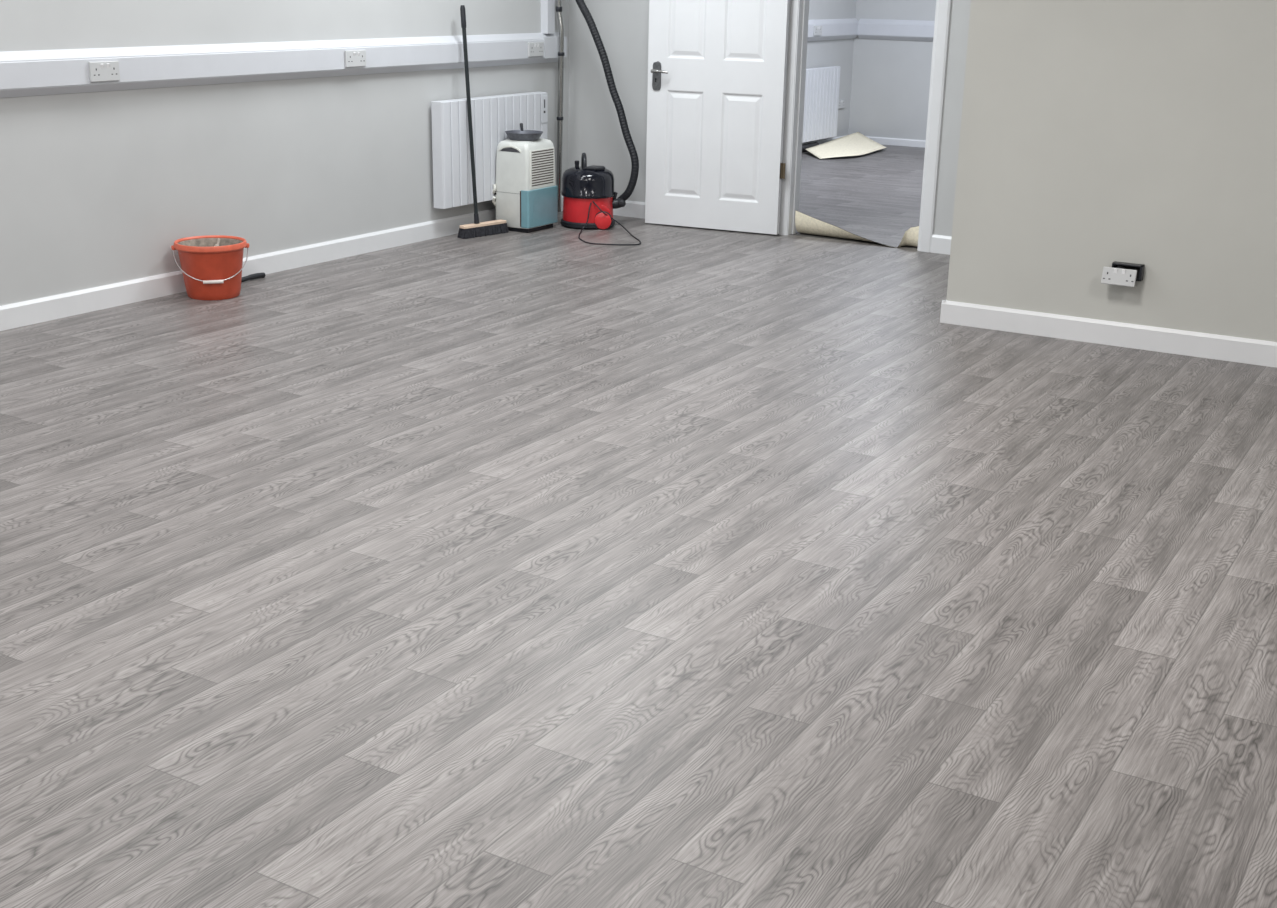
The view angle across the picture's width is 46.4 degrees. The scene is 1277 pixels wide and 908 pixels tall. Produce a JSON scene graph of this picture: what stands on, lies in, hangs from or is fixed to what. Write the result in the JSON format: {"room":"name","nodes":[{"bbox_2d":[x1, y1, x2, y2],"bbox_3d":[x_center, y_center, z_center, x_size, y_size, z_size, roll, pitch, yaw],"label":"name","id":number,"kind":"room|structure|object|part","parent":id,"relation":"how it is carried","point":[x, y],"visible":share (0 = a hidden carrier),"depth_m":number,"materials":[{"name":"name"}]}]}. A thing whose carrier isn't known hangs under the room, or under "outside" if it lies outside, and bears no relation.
{"room":"empty office room","nodes":[
{"label":"empty office room","id":0,"kind":"room"},
{"bbox_2d":[0,0,568,305],"bbox_3d":[-3.645,-1.715,5.403,0.150,3.050,12.400,11,20,29],"label":"wall","id":1,"kind":"structure","parent":0,"point":[97,189],"depth_m":7.81,"materials":[{"name":"white paint"}]},
{"bbox_2d":[0,195,562,330],"bbox_3d":[-3.643,-0.280,5.740,0.018,0.111,12.230,11,20,29],"label":"baseboard","id":2,"kind":"structure","parent":1,"relation":"attached to","point":[39,310],"depth_m":8.13,"materials":[{"name":"white wood"}]},
{"bbox_2d":[0,0,566,97],"bbox_3d":[-3.613,-2.159,5.089,0.058,2.008,12.122,11,20,29],"label":"dado trunking","id":3,"kind":"object","parent":1,"relation":"attached to","point":[63,71],"visible":0.84,"depth_m":7.88,"materials":[{"name":"white plastic"}]},
{"bbox_2d":[88,61,119,81],"bbox_3d":[-2.531,-1.815,7.056,0.020,0.092,0.172,11,20,29],"label":"double socket","id":4,"kind":"object","parent":3,"relation":"attached to","point":[100,71],"visible":1,"depth_m":7.05,"materials":[{"name":"plastic"}]},
{"bbox_2d":[344,50,365,66],"bbox_3d":[-1.618,-2.264,8.519,0.020,0.092,0.172,11,20,29],"label":"double socket","id":5,"kind":"object","parent":3,"relation":"attached to","point":[353,58],"visible":1,"depth_m":8.51,"materials":[{"name":"plastic"}]},
{"bbox_2d":[528,42,543,56],"bbox_3d":[-0.689,-2.721,10.007,0.020,0.092,0.172,11,20,29],"label":"double socket","id":6,"kind":"object","parent":3,"relation":"attached to","point":[534,48],"visible":1,"depth_m":10.00,"materials":[{"name":"plastic"}]},
{"bbox_2d":[431,92,547,208],"bbox_3d":[-0.965,-2.011,9.779,0.121,0.660,1.160,11,20,29],"label":"wall heater","id":7,"kind":"object","parent":1,"relation":"attached to","point":[492,116],"visible":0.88,"depth_m":9.53,"materials":[{"name":"metal"}]},
{"bbox_3d":[-0.640,-2.345,10.121,0.005,0.180,0.073,11,20,29],"label":"control panel","id":8,"kind":"part","parent":7,"relation":"part of","materials":[{"name":"plastic"}]},
{"bbox_2d":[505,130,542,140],"bbox_3d":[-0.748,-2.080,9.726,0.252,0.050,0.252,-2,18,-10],"label":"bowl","id":9,"kind":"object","parent":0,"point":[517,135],"depth_m":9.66,"materials":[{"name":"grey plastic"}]},
{"bbox_2d":[0,211,1276,907],"bbox_3d":[0.045,0.500,3.700,8.848,0.001,12.269,11,20,29],"label":"floor","id":10,"kind":"structure","parent":0,"point":[683,566],"depth_m":4.06,"materials":[{"name":"grey laminate"}]},
{"bbox_2d":[171,235,248,299],"bbox_3d":[-2.195,-0.956,7.661,0.360,0.283,0.360,11,20,29],"label":"bucket","id":11,"kind":"object","parent":10,"relation":"on","point":[211,265],"visible":1,"depth_m":7.56,"materials":[{"name":"orange plastic"}]},
{"bbox_3d":[-2.172,-0.965,7.577,0.373,0.154,0.165,-4,18,-16],"label":"handle","id":12,"kind":"part","parent":11,"relation":"part of","materials":[{"name":"metal"}]},
{"bbox_2d":[241,273,265,282],"bbox_3d":[-2.134,-0.940,8.024,0.044,0.034,0.361,9,19,23],"label":"brush","id":13,"kind":"object","parent":10,"relation":"on","point":[256,275],"visible":0.62,"depth_m":8.08,"materials":[{"name":"black plastic"}]},
{"bbox_2d":[457,5,508,238],"bbox_3d":[-1.018,-2.105,9.451,0.147,1.426,0.390,16,23,39],"label":"broom","id":14,"kind":"object","parent":10,"relation":"on","point":[476,229],"visible":1,"depth_m":9.50,"materials":[{"name":"black plastic"}]},
{"bbox_3d":[-1.066,-2.133,9.399,0.122,1.342,0.025,15,22,37],"label":"handle","id":15,"kind":"part","parent":14,"relation":"part of","materials":[{"name":"metal"}]},
{"bbox_2d":[474,214,478,222],"bbox_3d":[-1.041,-1.514,9.565,0.037,0.063,0.036,16,23,39],"label":"socket","id":16,"kind":"object","parent":14,"relation":"attached to","point":[476,216],"depth_m":9.55,"materials":[{"name":"black plastic"}]},
{"bbox_2d":[492,138,557,232],"bbox_3d":[-0.752,-1.785,9.845,0.294,0.586,0.365,11,20,29],"label":"dehumidifier","id":17,"kind":"object","parent":10,"relation":"on","point":[525,190],"visible":0.97,"depth_m":9.73,"materials":[{"name":"white plastic"}]},
{"bbox_3d":[-0.827,-1.982,9.654,0.177,0.040,0.028,11,20,29],"label":"carry handle","id":18,"kind":"part","parent":17,"relation":"part of","materials":[{"name":"beige plastic"}]},
{"bbox_2d":[505,123,542,140],"bbox_3d":[-0.748,-2.101,9.723,0.256,0.092,0.256,13,21,33],"label":"frying pan","id":19,"kind":"object","parent":17,"relation":"on","point":[517,135],"visible":1,"depth_m":9.66,"materials":[{"name":"metal"}]},
{"bbox_3d":[-0.652,-1.637,9.838,0.062,0.244,0.347,11,20,29],"label":"water tank","id":20,"kind":"part","parent":17,"relation":"part of","materials":[{"name":"teal plastic"}]},
{"bbox_2d":[530,147,554,188],"bbox_3d":[-0.634,-1.874,9.755,0.016,0.245,0.284,11,20,29],"label":"grille","id":21,"kind":"object","parent":17,"relation":"attached to","point":[542,159],"depth_m":9.75,"materials":[{"name":"beige plastic"}]},
{"bbox_2d":[556,0,640,244],"bbox_3d":[-0.225,-2.334,9.719,0.542,1.732,1.339,-1,18,-8],"label":"vacuum cleaner","id":22,"kind":"object","parent":10,"relation":"on","point":[589,196],"visible":1,"depth_m":9.97,"materials":[{"name":"red plastic"}]},
{"bbox_3d":[-0.365,-1.962,9.968,0.027,0.114,0.177,-1,18,-6],"label":"carry handle","id":23,"kind":"part","parent":22,"relation":"part of","materials":[{"name":"black plastic"}]},
{"bbox_2d":[563,196,612,222],"bbox_3d":[-0.342,-1.655,10.060,0.344,0.200,0.344,11,20,29],"label":"tub","id":24,"kind":"object","parent":22,"relation":"in","point":[576,209],"depth_m":9.91,"materials":[{"name":"red plastic"}]},
{"bbox_3d":[-0.338,-1.833,10.003,0.362,0.188,0.362,11,20,29],"label":"lid","id":25,"kind":"part","parent":22,"relation":"part of","materials":[{"name":"black plastic"}]},
{"bbox_3d":[-0.209,-1.498,9.624,0.376,0.192,0.663,-3,18,-12],"label":"cord","id":26,"kind":"part","parent":22,"relation":"part of","materials":[{"name":"black rubber"}]},
{"bbox_2d":[568,0,970,235],"bbox_3d":[1.094,-2.912,9.433,3.880,3.050,0.130,12,21,31],"label":"wall","id":27,"kind":"structure","parent":0,"point":[595,130],"depth_m":10.26,"materials":[{"name":"white paint"}]},
{"bbox_2d":[645,0,789,234],"bbox_3d":[0.506,-2.511,9.672,0.988,2.100,0.113,9,19,24],"label":"door","id":28,"kind":"structure","parent":27,"relation":"in","point":[717,69],"depth_m":9.77,"materials":[{"name":"white wood"}]},
{"bbox_3d":[0.121,-2.510,9.870,0.062,0.188,0.009,9,19,24],"label":"handle plate","id":29,"kind":"part","parent":28,"relation":"part of","materials":[{"name":"grey metal"}]},
{"bbox_3d":[0.146,-2.523,9.815,0.121,0.026,0.061,9,19,24],"label":"lever","id":30,"kind":"part","parent":28,"relation":"part of","materials":[{"name":"metal"}]},
{"bbox_2d":[787,0,936,249],"bbox_3d":[1.433,-2.408,9.356,0.977,2.150,0.140,12,21,31],"label":"trim","id":31,"kind":"structure","parent":27,"relation":"attached to","point":[803,6],"depth_m":9.66,"materials":[{"name":"white wood"}]},
{"bbox_2d":[778,0,950,251],"bbox_3d":[1.393,-2.418,9.288,1.105,2.210,0.019,12,21,31],"label":"trim","id":32,"kind":"structure","parent":27,"relation":"attached to","point":[943,7],"depth_m":9.24,"materials":[{"name":"white wood"}]},
{"bbox_2d":[802,0,855,143],"bbox_3d":[0.750,-4.057,13.002,0.150,3.050,5.760,11,20,29],"label":"wall","id":33,"kind":"structure","parent":0,"point":[839,52],"depth_m":15.06,"materials":[{"name":"white paint"}]},
{"bbox_2d":[802,66,840,142],"bbox_3d":[1.663,-3.420,14.589,0.100,0.695,1.280,11,20,29],"label":"wall heater","id":34,"kind":"object","parent":33,"relation":"attached to","point":[821,100],"visible":0.6,"depth_m":14.73,"materials":[{"name":"metal"}]},
{"bbox_2d":[802,135,845,144],"bbox_3d":[0.795,-2.626,13.413,0.018,0.076,5.560,11,20,29],"label":"baseboard","id":35,"kind":"structure","parent":33,"relation":"attached to","point":[829,139],"depth_m":15.15,"materials":[{"name":"white wood"}]},
{"bbox_2d":[807,18,858,40],"bbox_3d":[0.832,-3.687,13.064,0.056,0.200,5.560,11,20,29],"label":"dado trunking","id":36,"kind":"object","parent":33,"relation":"attached to","point":[832,29],"visible":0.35,"depth_m":14.82,"materials":[{"name":"white plastic"}]},
{"bbox_2d":[813,25,821,35],"bbox_3d":[1.745,-4.115,14.458,0.020,0.092,0.172,11,20,29],"label":"double socket","id":37,"kind":"object","parent":36,"relation":"attached to","point":[817,29],"visible":1,"depth_m":14.45,"materials":[{"name":"plastic"}]},
{"bbox_2d":[838,99,844,108],"bbox_3d":[2.095,-3.616,15.367,0.020,0.092,0.172,11,20,29],"label":"double socket","id":38,"kind":"object","parent":33,"relation":"attached to","point":[841,104],"visible":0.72,"depth_m":15.37,"materials":[{"name":"plastic"}]},
{"bbox_2d":[791,233,917,248],"bbox_3d":[1.405,-0.221,6.243,9.500,0.116,18.600,11,20,29],"label":"floor slab","id":39,"kind":"structure","parent":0,"point":[797,234],"depth_m":9.80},
{"bbox_2d":[795,144,924,247],"bbox_3d":[2.442,-2.273,12.261,4.040,0.160,5.902,11,20,29],"label":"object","id":40,"kind":"object","parent":39,"relation":"on","point":[875,196],"visible":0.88,"depth_m":11.71,"materials":[{"name":"grey laminate"}]},
{"bbox_2d":[802,142,818,151],"bbox_3d":[1.521,-2.957,14.466,0.063,0.072,1.000,11,20,29],"label":"vinyl offcut","id":41,"kind":"object","parent":40,"relation":"on","point":[804,146],"visible":0.2,"depth_m":14.66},
{"bbox_2d":[805,132,886,158],"bbox_3d":[2.096,-3.064,14.779,0.589,0.111,1.683,11,20,29],"label":"vinyl offcut","id":42,"kind":"object","parent":40,"relation":"on","point":[855,144],"visible":1,"depth_m":14.73,"materials":[{"name":"beige plastic"}]},
{"bbox_2d":[848,0,935,139],"bbox_3d":[4.535,-4.316,14.037,5.260,3.050,0.150,11,20,29],"label":"wall","id":43,"kind":"structure","parent":0,"point":[890,85],"depth_m":15.29,"materials":[{"name":"white paint"}]},
{"bbox_2d":[857,18,934,40],"bbox_3d":[3.940,-4.043,14.366,3.900,0.200,0.056,11,20,29],"label":"dado trunking","id":44,"kind":"object","parent":43,"relation":"attached to","point":[883,29],"visible":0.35,"depth_m":15.09,"materials":[{"name":"white plastic"}]},
{"bbox_2d":[866,136,925,147],"bbox_3d":[3.950,-2.980,14.710,4.060,0.076,0.018,11,20,29],"label":"baseboard","id":45,"kind":"structure","parent":43,"relation":"attached to","point":[881,140],"depth_m":15.41,"materials":[{"name":"white wood"}]},
{"bbox_2d":[946,0,1276,341],"bbox_3d":[4.316,-1.901,6.460,5.285,3.050,1.939,11,20,29],"label":"wall","id":46,"kind":"structure","parent":0,"point":[1095,134],"depth_m":6.77,"materials":[{"name":"beige paint"}]},
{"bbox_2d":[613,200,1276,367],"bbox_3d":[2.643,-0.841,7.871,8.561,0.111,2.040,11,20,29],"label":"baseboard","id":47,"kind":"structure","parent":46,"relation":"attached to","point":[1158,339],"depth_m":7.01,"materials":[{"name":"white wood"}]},
{"bbox_2d":[1112,261,1144,280],"bbox_3d":[2.248,-0.838,6.850,0.139,0.073,0.077,11,20,29],"label":"box","id":48,"kind":"object","parent":46,"relation":"attached to","point":[1139,267],"visible":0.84,"depth_m":6.85,"materials":[{"name":"black plastic"}]},
{"bbox_2d":[1101,267,1136,286],"bbox_3d":[2.206,-0.813,6.832,0.152,0.078,0.028,11,20,29],"label":"double socket","id":49,"kind":"object","parent":48,"relation":"attached to","point":[1112,276],"visible":1,"depth_m":6.83,"materials":[{"name":"plastic"}]},
{"bbox_3d":[2.264,-0.847,6.880,0.118,0.056,0.005,11,20,29],"label":"plate","id":50,"kind":"part","parent":48,"relation":"part of","materials":[{"name":"white plastic"}]}
]}

